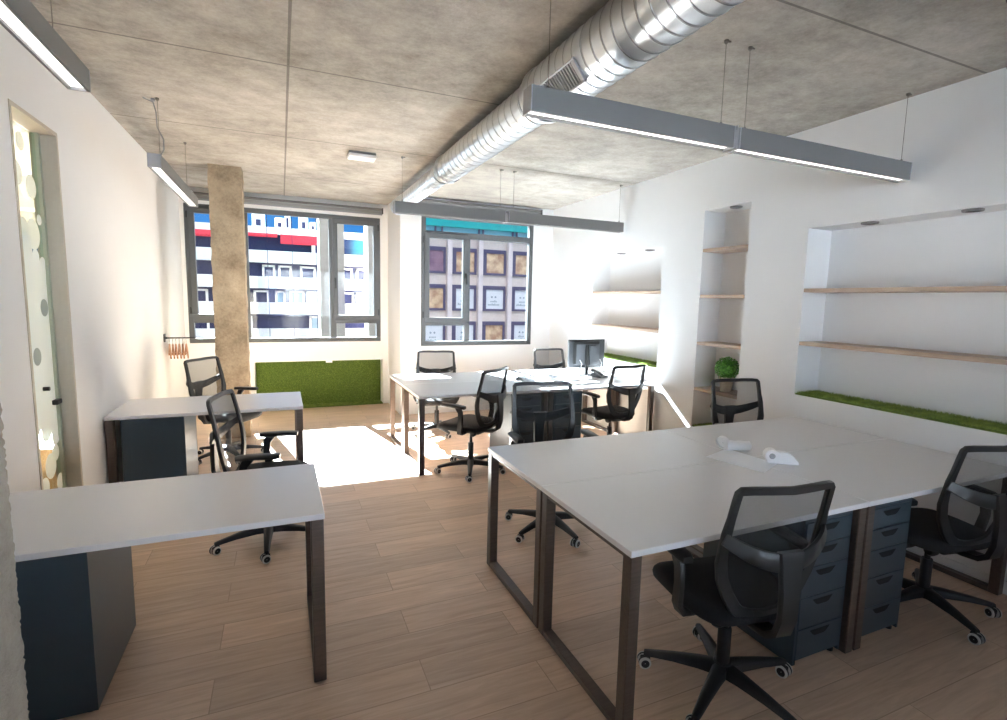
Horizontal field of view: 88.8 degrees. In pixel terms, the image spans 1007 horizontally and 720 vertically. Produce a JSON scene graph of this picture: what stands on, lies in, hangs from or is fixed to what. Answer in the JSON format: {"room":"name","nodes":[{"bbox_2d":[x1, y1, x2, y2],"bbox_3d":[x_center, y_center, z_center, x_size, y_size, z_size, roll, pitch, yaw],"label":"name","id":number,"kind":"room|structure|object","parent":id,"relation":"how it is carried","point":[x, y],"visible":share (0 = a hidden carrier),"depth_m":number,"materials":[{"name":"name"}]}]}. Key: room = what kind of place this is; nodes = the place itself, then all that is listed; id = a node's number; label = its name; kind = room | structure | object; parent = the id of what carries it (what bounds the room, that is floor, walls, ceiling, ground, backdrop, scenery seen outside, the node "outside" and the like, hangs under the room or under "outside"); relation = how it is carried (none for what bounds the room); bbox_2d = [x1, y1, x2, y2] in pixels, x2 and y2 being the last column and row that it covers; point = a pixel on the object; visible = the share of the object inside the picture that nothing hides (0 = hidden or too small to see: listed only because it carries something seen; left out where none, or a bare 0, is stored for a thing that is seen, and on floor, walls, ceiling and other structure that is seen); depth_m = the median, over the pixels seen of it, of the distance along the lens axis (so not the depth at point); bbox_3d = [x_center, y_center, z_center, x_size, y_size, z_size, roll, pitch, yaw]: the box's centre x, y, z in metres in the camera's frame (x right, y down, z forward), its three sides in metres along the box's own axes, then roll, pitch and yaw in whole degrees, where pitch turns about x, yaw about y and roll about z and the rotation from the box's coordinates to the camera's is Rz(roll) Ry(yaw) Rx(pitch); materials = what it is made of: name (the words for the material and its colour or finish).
{"room":"open-plan office","nodes":[
{"label":"open-plan office","id":0,"kind":"room"},
{"bbox_2d":[13,123,34,211],"bbox_3d":[-4.481,-1.521,2.862,3.300,0.570,4.700,-2,7,-23],"label":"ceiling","id":1,"kind":"structure","parent":0,"point":[23,157],"depth_m":4.62,"materials":[{"name":"white paint"}]},
{"bbox_2d":[0,24,187,492],"bbox_3d":[-2.229,-0.159,2.041,0.120,2.990,10.316,-2,7,-23],"label":"wall","id":2,"kind":"structure","parent":0,"point":[122,223],"depth_m":3.54,"materials":[{"name":"white paint"}]},
{"bbox_2d":[8,99,82,489],"bbox_3d":[-2.573,-0.029,2.856,0.124,2.530,0.585,-2,7,-23],"label":"door","id":3,"kind":"structure","parent":2,"relation":"in","point":[44,270],"depth_m":3.00,"materials":[{"name":"clear glass"}]},
{"bbox_2d":[163,334,214,341],"bbox_3d":[-3.461,-0.246,5.689,0.494,0.090,0.070,-2,7,-23],"label":"rail","id":4,"kind":"object","parent":2,"relation":"attached to","point":[164,335],"visible":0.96,"depth_m":5.64,"materials":[{"name":"grey metal"}]},
{"bbox_2d":[168,338,171,358],"bbox_3d":[-3.647,-0.142,5.621,0.014,0.223,0.415,-3,8,-35],"label":"hanger","id":5,"kind":"object","parent":4,"relation":"hanging from","point":[169,349],"visible":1,"depth_m":5.55,"materials":[{"name":"brown wood"}]},
{"bbox_2d":[172,337,174,358],"bbox_3d":[-3.619,-0.143,5.633,0.014,0.223,0.415,-3,8,-35],"label":"hanger","id":6,"kind":"object","parent":4,"relation":"hanging from","point":[173,351],"visible":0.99,"depth_m":5.58,"materials":[{"name":"brown wood"}]},
{"bbox_2d":[175,337,178,358],"bbox_3d":[-3.591,-0.144,5.645,0.014,0.223,0.415,-3,8,-35],"label":"hanger","id":7,"kind":"object","parent":4,"relation":"hanging from","point":[176,349],"visible":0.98,"depth_m":5.57,"materials":[{"name":"brown wood"}]},
{"bbox_2d":[178,342,181,358],"bbox_3d":[-3.562,-0.145,5.658,0.014,0.223,0.415,-3,8,-35],"label":"hanger","id":8,"kind":"object","parent":4,"relation":"hanging from","point":[179,346],"visible":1,"depth_m":5.59,"materials":[{"name":"brown wood"}]},
{"bbox_2d":[182,337,184,358],"bbox_3d":[-3.533,-0.145,5.670,0.015,0.223,0.415,-3,8,-34],"label":"hanger","id":9,"kind":"object","parent":4,"relation":"hanging from","point":[183,351],"visible":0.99,"depth_m":5.61,"materials":[{"name":"brown wood"}]},
{"bbox_2d":[185,343,188,358],"bbox_3d":[-3.502,-0.146,5.683,0.014,0.223,0.415,-3,8,-35],"label":"hanger","id":10,"kind":"object","parent":4,"relation":"hanging from","point":[186,346],"visible":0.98,"depth_m":5.61,"materials":[{"name":"brown wood"}]},
{"bbox_2d":[20,187,387,403],"bbox_3d":[-4.486,-0.758,6.795,6.350,2.990,0.270,-2,7,-23],"label":"wall","id":11,"kind":"structure","parent":0,"point":[346,350],"depth_m":7.41,"materials":[{"name":"white paint"}]},
{"bbox_2d":[183,202,380,342],"bbox_3d":[-3.002,-1.160,7.236,2.505,1.820,0.143,-2,7,-23],"label":"window","id":12,"kind":"structure","parent":11,"relation":"in","point":[189,220],"depth_m":7.36,"materials":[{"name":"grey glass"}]},
{"bbox_2d":[193,192,382,214],"bbox_3d":[-2.928,-2.149,7.095,2.496,0.095,0.090,-2,7,-23],"label":"roller blind","id":13,"kind":"object","parent":12,"relation":"attached to","point":[201,196],"visible":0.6,"depth_m":7.15,"materials":[{"name":"white fabric"}]},
{"bbox_2d":[256,359,382,407],"bbox_3d":[-2.703,0.344,7.647,1.762,0.680,0.228,-2,7,-23],"label":"artificial grass panel","id":14,"kind":"object","parent":11,"relation":"attached to","point":[338,382],"visible":0.88,"depth_m":7.76,"materials":[{"name":"green plant"}]},
{"bbox_2d":[388,194,553,414],"bbox_3d":[-0.517,-0.797,7.867,2.310,2.990,0.896,-2,7,-23],"label":"wall","id":15,"kind":"structure","parent":0,"point":[404,231],"depth_m":7.45,"materials":[{"name":"white paint"}]},
{"bbox_2d":[425,405,474,413],"bbox_3d":[-0.254,0.700,7.668,2.020,0.075,0.014,-2,7,-23],"label":"baseboard","id":16,"kind":"structure","parent":15,"relation":"attached to","point":[470,407],"depth_m":7.41,"materials":[{"name":"white paint"}]},
{"bbox_2d":[421,216,533,345],"bbox_3d":[-0.352,-1.122,7.404,1.695,1.820,0.143,-2,7,-23],"label":"window","id":17,"kind":"structure","parent":15,"relation":"in","point":[426,235],"depth_m":7.30,"materials":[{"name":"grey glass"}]},
{"bbox_2d":[418,199,542,214],"bbox_3d":[-0.342,-2.142,7.231,1.956,0.090,0.090,-2,7,-23],"label":"roller blind","id":18,"kind":"object","parent":15,"relation":"attached to","point":[427,201],"visible":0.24,"depth_m":7.20,"materials":[{"name":"grey fabric"}]},
{"bbox_2d":[30,0,1006,209],"bbox_3d":[-1.213,-1.777,2.333,8.900,0.200,10.816,-2,7,-23],"label":"ceiling","id":19,"kind":"structure","parent":0,"point":[281,92],"depth_m":3.16,"materials":[{"name":"concrete"}]},
{"bbox_2d":[0,0,90,92],"bbox_3d":[-1.423,-1.297,1.279,0.082,0.521,1.958,-2,7,-23],"label":"pendant light","id":20,"kind":"object","parent":19,"relation":"hanging from","point":[21,19],"visible":1,"depth_m":1.83,"materials":[{"name":"grey metal"}]},
{"bbox_2d":[142,97,164,154],"bbox_3d":[-2.482,-1.642,3.648,0.120,0.423,0.092,-2,7,-23],"label":"power cord","id":21,"kind":"object","parent":19,"relation":"hanging from","point":[151,99],"visible":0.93,"depth_m":3.67,"materials":[{"name":"grey plastic"}]},
{"bbox_2d":[147,97,197,206],"bbox_3d":[-2.712,-1.670,4.261,0.082,0.521,1.718,-2,7,-23],"label":"pendant light","id":22,"kind":"object","parent":19,"relation":"hanging from","point":[156,163],"visible":1,"depth_m":3.93,"materials":[{"name":"grey metal"}]},
{"bbox_2d":[152,167,194,205],"bbox_3d":[-2.717,-1.426,4.289,0.054,0.008,1.690,-2,7,-23],"label":"diffuser","id":23,"kind":"object","parent":22,"relation":"attached to","point":[163,173],"depth_m":4.11,"materials":[{"name":"white plastic"}]},
{"bbox_2d":[347,150,375,161],"bbox_3d":[-1.360,-1.953,4.936,0.256,0.055,0.150,-2,7,-23],"label":"ceiling light","id":24,"kind":"object","parent":19,"relation":"attached to","point":[351,155],"visible":1,"depth_m":4.89,"materials":[{"name":"grey plastic"}]},
{"bbox_2d":[393,156,507,222],"bbox_3d":[-0.517,-1.725,5.252,1.204,0.544,0.092,-2,7,-23],"label":"pendant light","id":25,"kind":"object","parent":19,"relation":"hanging from","point":[399,207],"visible":1,"depth_m":5.23,"materials":[{"name":"grey metal"}]},
{"bbox_2d":[507,171,623,232],"bbox_3d":[0.727,-1.762,5.785,1.483,0.541,0.082,-2,7,-23],"label":"pendant light","id":26,"kind":"object","parent":19,"relation":"hanging from","point":[513,217],"visible":0.94,"depth_m":5.76,"materials":[{"name":"grey metal"}]},
{"bbox_2d":[390,0,744,214],"bbox_3d":[0.445,-1.499,2.554,0.329,0.332,9.350,-2,7,-23],"label":"ventilation duct","id":27,"kind":"object","parent":19,"relation":"hanging from","point":[622,36],"visible":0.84,"depth_m":2.41,"materials":[{"name":"metal"}]},
{"bbox_2d":[539,56,586,91],"bbox_3d":[0.287,-1.409,2.629,0.089,0.103,0.390,-2,7,-23],"label":"grille","id":28,"kind":"object","parent":27,"relation":"attached to","point":[570,75],"depth_m":2.54,"materials":[{"name":"silver metal"}]},
{"bbox_2d":[523,0,738,152],"bbox_3d":[0.672,-1.382,2.503,1.227,0.544,0.092,-2,7,-23],"label":"pendant light","id":29,"kind":"object","parent":19,"relation":"hanging from","point":[539,102],"visible":1,"depth_m":2.46,"materials":[{"name":"grey metal"}]},
{"bbox_2d":[528,111,725,148],"bbox_3d":[0.656,-1.129,2.528,1.176,0.008,0.054,-2,7,-23],"label":"diffuser","id":30,"kind":"object","parent":29,"relation":"attached to","point":[578,118],"depth_m":2.50,"materials":[{"name":"white plastic"}]},
{"bbox_2d":[728,46,911,182],"bbox_3d":[1.938,-1.419,3.045,1.505,0.541,0.082,-2,7,-23],"label":"pendant light","id":31,"kind":"object","parent":19,"relation":"hanging from","point":[752,143],"visible":0.94,"depth_m":3.00,"materials":[{"name":"grey metal"}]},
{"bbox_2d":[735,149,902,179],"bbox_3d":[1.932,-1.165,3.075,1.477,0.008,0.054,-2,7,-23],"label":"diffuser","id":32,"kind":"object","parent":31,"relation":"attached to","point":[780,155],"depth_m":3.03,"materials":[{"name":"white plastic"}]},
{"bbox_2d":[39,403,1006,719],"bbox_3d":[-1.281,1.351,2.695,8.900,0.120,10.816,-2,7,-23],"label":"floor","id":33,"kind":"structure","parent":0,"point":[420,626],"depth_m":2.56,"materials":[{"name":"brown wood"}]},
{"bbox_2d":[0,403,28,719],"bbox_3d":[-0.779,0.052,0.481,0.349,2.990,0.323,-2,7,-23],"label":"concrete pillar","id":34,"kind":"structure","parent":33,"relation":"on","point":[13,689],"depth_m":0.70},
{"bbox_2d":[40,449,56,488],"bbox_3d":[-3.436,0.699,3.668,0.620,0.860,0.600,-2,7,-23],"label":"lounge chair","id":35,"kind":"object","parent":33,"relation":"on","point":[44,453],"visible":0.03,"depth_m":3.53,"materials":[{"name":"beige fabric"}]},
{"bbox_2d":[15,546,135,719],"bbox_3d":[-1.861,0.993,2.133,0.410,0.695,0.572,-2,7,-23],"label":"cabinet","id":36,"kind":"object","parent":33,"relation":"on","point":[78,619],"visible":0.57,"depth_m":1.93,"materials":[{"name":"black metal"}]},
{"bbox_2d":[120,416,198,481],"bbox_3d":[-2.711,0.748,4.098,0.400,0.695,0.562,-2,7,-23],"label":"cabinet","id":37,"kind":"object","parent":33,"relation":"on","point":[164,447],"visible":0.55,"depth_m":3.84,"materials":[{"name":"black metal"}]},
{"bbox_2d":[9,463,326,682],"bbox_3d":[-1.478,0.971,2.202,1.314,0.740,0.696,-2,7,-23],"label":"office desk","id":38,"kind":"object","parent":33,"relation":"on","point":[47,523],"visible":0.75,"depth_m":2.12,"materials":[{"name":"white laminate"}]},
{"bbox_2d":[103,392,303,482],"bbox_3d":[-2.360,0.716,4.240,1.314,0.740,0.696,-2,7,-23],"label":"office desk","id":39,"kind":"object","parent":33,"relation":"on","point":[260,402],"visible":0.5,"depth_m":4.07,"materials":[{"name":"white laminate"}]},
{"bbox_2d":[183,356,262,464],"bbox_3d":[-2.780,0.478,5.132,0.657,0.989,0.680,2,7,9],"label":"office chair","id":40,"kind":"object","parent":33,"relation":"on","point":[214,379],"visible":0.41,"depth_m":5.14,"materials":[{"name":"black plastic"}]},
{"bbox_2d":[207,164,251,437],"bbox_3d":[-3.074,-0.614,5.810,0.330,2.990,0.309,-2,7,-23],"label":"concrete pillar","id":41,"kind":"structure","parent":33,"relation":"on","point":[225,183],"depth_m":5.64,"materials":[{"name":"brown concrete"}]},
{"bbox_2d":[206,389,308,563],"bbox_3d":[-1.542,0.710,3.364,0.668,0.989,0.663,0,7,-11],"label":"office chair","id":42,"kind":"object","parent":33,"relation":"on","point":[232,426],"visible":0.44,"depth_m":3.32,"materials":[{"name":"black plastic"}]},
{"bbox_2d":[411,350,459,438],"bbox_3d":[-0.788,0.397,6.245,0.661,0.979,0.661,0,7,-10],"label":"office chair","id":43,"kind":"object","parent":33,"relation":"on","point":[425,365],"visible":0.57,"depth_m":6.41,"materials":[{"name":"black fabric"}]},
{"bbox_2d":[390,372,513,453],"bbox_3d":[-0.573,0.562,5.903,1.326,0.740,0.696,-2,7,-23],"label":"office desk","id":44,"kind":"object","parent":33,"relation":"on","point":[401,380],"visible":0.48,"depth_m":5.84,"materials":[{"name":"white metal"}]},
{"bbox_2d":[434,366,508,482],"bbox_3d":[-0.284,0.553,4.869,0.660,1.007,0.655,5,8,28],"label":"office chair","id":45,"kind":"object","parent":33,"relation":"on","point":[488,415],"visible":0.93,"depth_m":4.70,"materials":[{"name":"black plastic"}]},
{"bbox_2d":[403,380,548,475],"bbox_3d":[-0.297,0.642,5.265,1.326,0.740,0.696,-2,7,-23],"label":"office desk","id":46,"kind":"object","parent":33,"relation":"on","point":[421,392],"visible":0.56,"depth_m":5.01,"materials":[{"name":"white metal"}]},
{"bbox_2d":[490,394,534,446],"bbox_3d":[0.116,0.657,5.412,0.330,0.695,0.562,-2,7,-23],"label":"drawer pedestal","id":47,"kind":"object","parent":33,"relation":"on","point":[500,437],"visible":0.03,"depth_m":5.22,"materials":[{"name":"blue paint"}]},
{"bbox_2d":[533,348,564,369],"bbox_3d":[0.708,0.353,6.911,0.680,0.979,0.657,-2,7,-25],"label":"office chair","id":48,"kind":"object","parent":33,"relation":"on","point":[558,360],"visible":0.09,"depth_m":7.08,"materials":[{"name":"grey fabric"}]},
{"bbox_2d":[505,381,598,547],"bbox_3d":[0.361,0.702,3.643,0.661,1.022,0.664,0,7,-13],"label":"office chair","id":49,"kind":"object","parent":33,"relation":"on","point":[542,416],"visible":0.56,"depth_m":3.83,"materials":[{"name":"black plastic"}]},
{"bbox_2d":[507,368,611,431],"bbox_3d":[0.649,0.528,6.427,1.326,0.740,0.696,-2,7,-23],"label":"office desk","id":50,"kind":"object","parent":33,"relation":"on","point":[569,372],"visible":0.19,"depth_m":6.54,"materials":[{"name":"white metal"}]},
{"bbox_2d":[567,339,604,375],"bbox_3d":[1.025,-0.030,6.216,0.514,0.431,0.184,-2,7,-25],"label":"computer monitor","id":51,"kind":"object","parent":50,"relation":"on","point":[582,353],"visible":0.98,"depth_m":6.20,"materials":[{"name":"grey plastic"}]},
{"bbox_2d":[541,390,581,440],"bbox_3d":[0.555,0.644,5.600,0.330,0.695,0.562,-2,7,-23],"label":"drawer pedestal","id":52,"kind":"object","parent":33,"relation":"on","point":[577,394],"visible":0.14,"depth_m":5.38,"materials":[{"name":"blue paint"}]},
{"bbox_2d":[526,375,654,434],"bbox_3d":[0.926,0.587,5.787,1.326,0.782,0.696,-2,7,-23],"label":"office desk","id":53,"kind":"object","parent":33,"relation":"on","point":[594,383],"depth_m":5.72,"materials":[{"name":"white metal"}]},
{"bbox_2d":[514,375,536,380],"bbox_3d":[0.247,0.202,5.681,0.270,0.059,0.210,-2,7,-23],"label":"cable bundle","id":54,"kind":"object","parent":53,"relation":"on","point":[524,377],"visible":1,"depth_m":5.62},
{"bbox_2d":[537,374,565,379],"bbox_3d":[0.530,0.194,5.858,0.402,0.047,0.187,-2,7,-23],"label":"cable bundle","id":55,"kind":"object","parent":53,"relation":"on","point":[544,376],"visible":0.97,"depth_m":5.84,"materials":[{"name":"white plastic"}]},
{"bbox_2d":[590,369,607,377],"bbox_3d":[1.136,0.157,6.092,0.140,0.093,0.197,-3,8,-35],"label":"desk phone","id":56,"kind":"object","parent":53,"relation":"on","point":[596,374],"visible":0.96,"depth_m":6.06,"materials":[{"name":"black plastic"}]},
{"bbox_2d":[487,430,721,627],"bbox_3d":[0.643,0.914,3.090,1.326,0.740,0.696,-2,7,-23],"label":"office desk","id":57,"kind":"object","parent":33,"relation":"on","point":[539,464],"visible":0.63,"depth_m":2.97,"materials":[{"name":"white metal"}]},
{"bbox_2d":[582,364,645,434],"bbox_3d":[1.173,0.509,5.626,0.665,0.984,0.669,-3,8,-31],"label":"office chair","id":58,"kind":"object","parent":33,"relation":"on","point":[624,410],"visible":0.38,"depth_m":5.38,"materials":[{"name":"black plastic"}]},
{"bbox_2d":[538,461,868,719],"bbox_3d":[0.919,0.994,2.452,1.326,0.740,0.696,-2,7,-23],"label":"office desk","id":59,"kind":"object","parent":33,"relation":"on","point":[638,515],"visible":0.76,"depth_m":2.30,"materials":[{"name":"white laminate"}]},
{"bbox_2d":[706,450,776,472],"bbox_3d":[1.379,0.572,2.949,0.265,0.002,0.356,-4,8,-37],"label":"paper sheet","id":60,"kind":"object","parent":59,"relation":"on","point":[728,456],"visible":0.86,"depth_m":2.94,"materials":[{"name":"white paper"}]},
{"bbox_2d":[637,480,835,719],"bbox_3d":[0.959,0.903,2.143,0.658,0.993,0.662,0,7,-14],"label":"office chair","id":61,"kind":"object","parent":33,"relation":"on","point":[750,585],"visible":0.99,"depth_m":1.92,"materials":[{"name":"black plastic"}]},
{"bbox_2d":[710,378,763,424],"bbox_3d":[1.973,0.690,4.082,0.661,1.013,0.665,0,7,-14],"label":"office chair","id":62,"kind":"object","parent":33,"relation":"on","point":[729,411],"visible":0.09,"depth_m":4.30,"materials":[{"name":"black fabric"}]},
{"bbox_2d":[664,417,886,553],"bbox_3d":[1.865,0.880,3.614,1.326,0.740,0.696,-2,7,-23],"label":"office desk","id":63,"kind":"object","parent":33,"relation":"on","point":[787,434],"visible":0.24,"depth_m":3.54,"materials":[{"name":"white laminate"}]},
{"bbox_2d":[716,436,751,450],"bbox_3d":[1.402,0.507,3.135,0.199,0.088,0.081,2,7,5],"label":"tape dispenser","id":64,"kind":"object","parent":63,"relation":"on","point":[727,444],"visible":1,"depth_m":3.12,"materials":[{"name":"white plastic"}]},
{"bbox_2d":[703,510,852,665],"bbox_3d":[1.343,1.010,2.592,0.320,0.695,0.562,-2,7,-23],"label":"drawer pedestal","id":65,"kind":"object","parent":33,"relation":"on","point":[817,628],"visible":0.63,"depth_m":2.35,"materials":[{"name":"blue paint"}]},
{"bbox_2d":[757,439,1006,650],"bbox_3d":[2.141,0.960,2.976,1.326,0.740,0.696,-2,7,-23],"label":"office desk","id":66,"kind":"object","parent":33,"relation":"on","point":[877,472],"visible":0.47,"depth_m":2.84,"materials":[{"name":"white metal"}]},
{"bbox_2d":[763,447,798,464],"bbox_3d":[1.566,0.542,2.904,0.182,0.080,0.059,3,7,12],"label":"tape dispenser","id":67,"kind":"object","parent":66,"relation":"on","point":[771,455],"visible":1,"depth_m":2.88,"materials":[{"name":"white plastic"}]},
{"bbox_2d":[861,498,911,635],"bbox_3d":[1.754,0.998,2.768,0.325,0.695,0.562,-2,7,-23],"label":"drawer pedestal","id":68,"kind":"object","parent":33,"relation":"on","point":[891,519],"visible":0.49,"depth_m":2.52,"materials":[{"name":"blue paint"}]},
{"bbox_2d":[900,445,1006,645],"bbox_3d":[2.298,0.862,2.769,0.658,0.987,0.668,0,7,-13],"label":"office chair","id":69,"kind":"object","parent":33,"relation":"on","point":[937,531],"visible":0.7,"depth_m":2.55,"materials":[{"name":"black plastic"}]},
{"bbox_2d":[549,67,1006,580],"bbox_3d":[2.699,-0.257,3.805,0.370,2.990,9.670,-2,7,-23],"label":"wall","id":70,"kind":"structure","parent":0,"point":[801,227],"depth_m":4.06,"materials":[{"name":"white paint"}]},
{"bbox_2d":[591,324,658,332],"bbox_3d":[1.561,-0.392,6.323,0.267,0.030,1.348,-2,7,-23],"label":"niche shelf","id":71,"kind":"object","parent":70,"relation":"attached to","point":[644,329],"visible":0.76,"depth_m":6.22,"materials":[{"name":"brown wood"}]},
{"bbox_2d":[593,290,660,293],"bbox_3d":[1.571,-0.823,6.273,0.267,0.030,1.348,-2,7,-23],"label":"niche shelf","id":72,"kind":"object","parent":70,"relation":"attached to","point":[658,291],"visible":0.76,"depth_m":6.16,"materials":[{"name":"brown wood"}]},
{"bbox_2d":[604,353,656,367],"bbox_3d":[1.553,-0.012,6.367,0.262,0.036,1.342,-2,7,-23],"label":"grass strip","id":73,"kind":"object","parent":70,"relation":"in","point":[606,355],"visible":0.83,"depth_m":6.25,"materials":[{"name":"green plant"}]},
{"bbox_2d":[692,422,712,426],"bbox_3d":[2.141,0.681,5.041,0.262,0.036,0.532,-2,7,-23],"label":"grass strip","id":74,"kind":"object","parent":70,"relation":"in","point":[706,423],"visible":0.16,"depth_m":5.23,"materials":[{"name":"green plant"}]},
{"bbox_2d":[694,386,727,397],"bbox_3d":[2.149,0.314,4.998,0.267,0.030,0.538,-2,7,-23],"label":"niche shelf","id":75,"kind":"object","parent":70,"relation":"attached to","point":[707,389],"visible":0.24,"depth_m":5.11,"materials":[{"name":"brown wood"}]},
{"bbox_2d":[714,357,738,388],"bbox_3d":[2.148,0.133,4.942,0.234,0.340,0.246,-2,7,-23],"label":"boxwood","id":76,"kind":"object","parent":75,"relation":"on","point":[727,368],"visible":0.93,"depth_m":4.88,"materials":[{"name":"green plant"}]},
{"bbox_2d":[697,341,740,349],"bbox_3d":[2.159,-0.141,4.946,0.267,0.030,0.538,-2,7,-23],"label":"niche shelf","id":77,"kind":"object","parent":70,"relation":"attached to","point":[710,343],"visible":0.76,"depth_m":4.92,"materials":[{"name":"brown wood"}]},
{"bbox_2d":[700,295,744,298],"bbox_3d":[2.169,-0.602,4.892,0.267,0.030,0.538,-2,7,-23],"label":"niche shelf","id":78,"kind":"object","parent":70,"relation":"attached to","point":[701,296],"visible":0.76,"depth_m":4.86,"materials":[{"name":"brown wood"}]},
{"bbox_2d":[703,244,747,253],"bbox_3d":[2.178,-1.043,4.841,0.267,0.030,0.538,-2,7,-23],"label":"niche shelf","id":79,"kind":"object","parent":70,"relation":"attached to","point":[737,248],"visible":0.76,"depth_m":4.83,"materials":[{"name":"brown wood"}]},
{"bbox_2d":[730,205,742,208],"bbox_3d":[2.145,-1.409,4.742,0.110,0.012,0.110,-2,7,-23],"label":"recessed light","id":80,"kind":"object","parent":70,"relation":"in","point":[735,206],"visible":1,"depth_m":4.72,"materials":[{"name":"grey metal"}]},
{"bbox_2d":[861,221,878,224],"bbox_3d":[2.615,-0.977,3.673,0.110,0.012,0.110,-2,7,-23],"label":"recessed light","id":81,"kind":"object","parent":70,"relation":"in","point":[867,222],"visible":1,"depth_m":3.65,"materials":[{"name":"grey metal"}]},
{"bbox_2d":[795,389,1006,434],"bbox_3d":[2.970,0.398,3.087,0.262,0.036,2.478,-2,7,-23],"label":"grass strip","id":82,"kind":"object","parent":70,"relation":"in","point":[980,424],"visible":1,"depth_m":3.47,"materials":[{"name":"green plant"}]},
{"bbox_2d":[799,341,1006,364],"bbox_3d":[2.980,0.005,3.039,0.267,0.030,2.490,-2,7,-23],"label":"niche shelf","id":83,"kind":"object","parent":70,"relation":"attached to","point":[1002,360],"visible":1,"depth_m":3.42,"materials":[{"name":"brown wood"}]},
{"bbox_2d":[804,286,1006,292],"bbox_3d":[2.989,-0.412,2.991,0.267,0.030,2.490,-2,7,-23],"label":"niche shelf","id":84,"kind":"object","parent":70,"relation":"attached to","point":[954,289],"visible":1,"depth_m":3.40,"materials":[{"name":"brown wood"}]},
{"bbox_2d":[906,546,1006,594],"bbox_3d":[3.364,1.448,1.877,0.014,0.075,5.240,-2,7,-23],"label":"baseboard","id":85,"kind":"structure","parent":70,"relation":"attached to","point":[945,561],"depth_m":3.16,"materials":[{"name":"white paint"}]},
{"bbox_2d":[961,208,984,212],"bbox_3d":[2.852,-0.908,3.126,0.110,0.012,0.110,-2,7,-23],"label":"recessed light","id":86,"kind":"object","parent":70,"relation":"in","point":[971,210],"visible":1,"depth_m":3.10,"materials":[{"name":"grey metal"}]},
{"label":"outside","id":87,"kind":"structure","parent":0,"visible":0},
{"bbox_3d":[-8.847,8.235,46.553,160.000,0.200,170.000,-2,7,-23],"label":"street","id":88,"kind":"object","parent":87,"visible":0},
{"bbox_2d":[266,215,269,327],"bbox_3d":[-6.785,2.546,15.178,0.016,18.400,0.050,-2,7,-23],"label":"bar","id":89,"kind":"object","parent":88,"relation":"on","point":[266,215],"visible":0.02,"depth_m":14.59,"materials":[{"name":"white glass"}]},
{"bbox_2d":[195,214,364,337],"bbox_3d":[-28.068,-5.237,59.532,23.600,22.750,12.100,-2,7,-23],"label":"apartment building","id":90,"kind":"structure","parent":88,"relation":"on","point":[283,319],"depth_m":55.33,"materials":[{"name":"white concrete"}]},
{"bbox_2d":[278,293,282,302],"bbox_3d":[-24.224,-6.789,55.868,0.512,1.080,0.060,-2,7,-23],"label":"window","id":91,"kind":"structure","parent":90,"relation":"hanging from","point":[280,295],"depth_m":55.85,"materials":[{"name":"glass"}]},
{"bbox_2d":[292,293,301,302],"bbox_3d":[-22.681,-6.832,56.529,1.019,1.080,0.060,-2,7,-23],"label":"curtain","id":92,"kind":"object","parent":90,"relation":"hanging from","point":[297,296],"depth_m":56.52,"materials":[{"name":"white fabric"}]},
{"bbox_2d":[309,293,318,302],"bbox_3d":[-21.101,-6.876,57.207,1.024,1.080,0.060,-2,7,-23],"label":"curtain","id":93,"kind":"object","parent":90,"relation":"hanging from","point":[312,296],"depth_m":57.16,"materials":[{"name":"white fabric"}]},
{"bbox_2d":[312,318,318,327],"bbox_3d":[-21.024,-4.134,57.583,0.773,1.170,0.060,-2,7,-23],"label":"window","id":94,"kind":"structure","parent":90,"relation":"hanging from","point":[314,320],"depth_m":57.53,"materials":[{"name":"glass"}]},
{"bbox_2d":[358,294,363,303],"bbox_3d":[-16.157,-7.015,59.326,1.129,1.080,0.060,-2,7,-23],"label":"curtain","id":95,"kind":"object","parent":90,"relation":"hanging from","point":[360,296],"depth_m":59.18,"materials":[{"name":"white fabric"}]},
{"bbox_2d":[291,217,294,336],"bbox_3d":[-6.188,2.530,15.434,0.016,18.400,0.050,-2,7,-23],"label":"bar","id":96,"kind":"object","parent":88,"relation":"on","point":[291,217],"visible":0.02,"depth_m":14.81,"materials":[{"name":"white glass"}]},
{"bbox_2d":[315,218,317,327],"bbox_3d":[-5.591,2.513,15.690,0.016,18.400,0.050,-2,7,-23],"label":"bar","id":97,"kind":"object","parent":88,"relation":"on","point":[315,218],"visible":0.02,"depth_m":15.08,"materials":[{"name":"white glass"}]},
{"bbox_2d":[317,219,344,336],"bbox_3d":[-5.276,2.386,16.002,0.690,18.594,0.800,-2,7,-23],"label":"stone pier","id":98,"kind":"structure","parent":88,"relation":"on","point":[322,224],"depth_m":15.08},
{"bbox_2d":[364,226,375,336],"bbox_3d":[-3.976,2.350,16.559,0.780,18.594,0.800,-2,7,-23],"label":"stone pier","id":99,"kind":"structure","parent":88,"relation":"on","point":[370,328],"depth_m":15.60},
{"bbox_2d":[426,218,527,340],"bbox_3d":[-0.539,-3.768,53.934,22.300,22.300,12.350,-2,7,-23],"label":"office building","id":100,"kind":"structure","parent":88,"relation":"on","point":[498,270],"depth_m":46.77,"materials":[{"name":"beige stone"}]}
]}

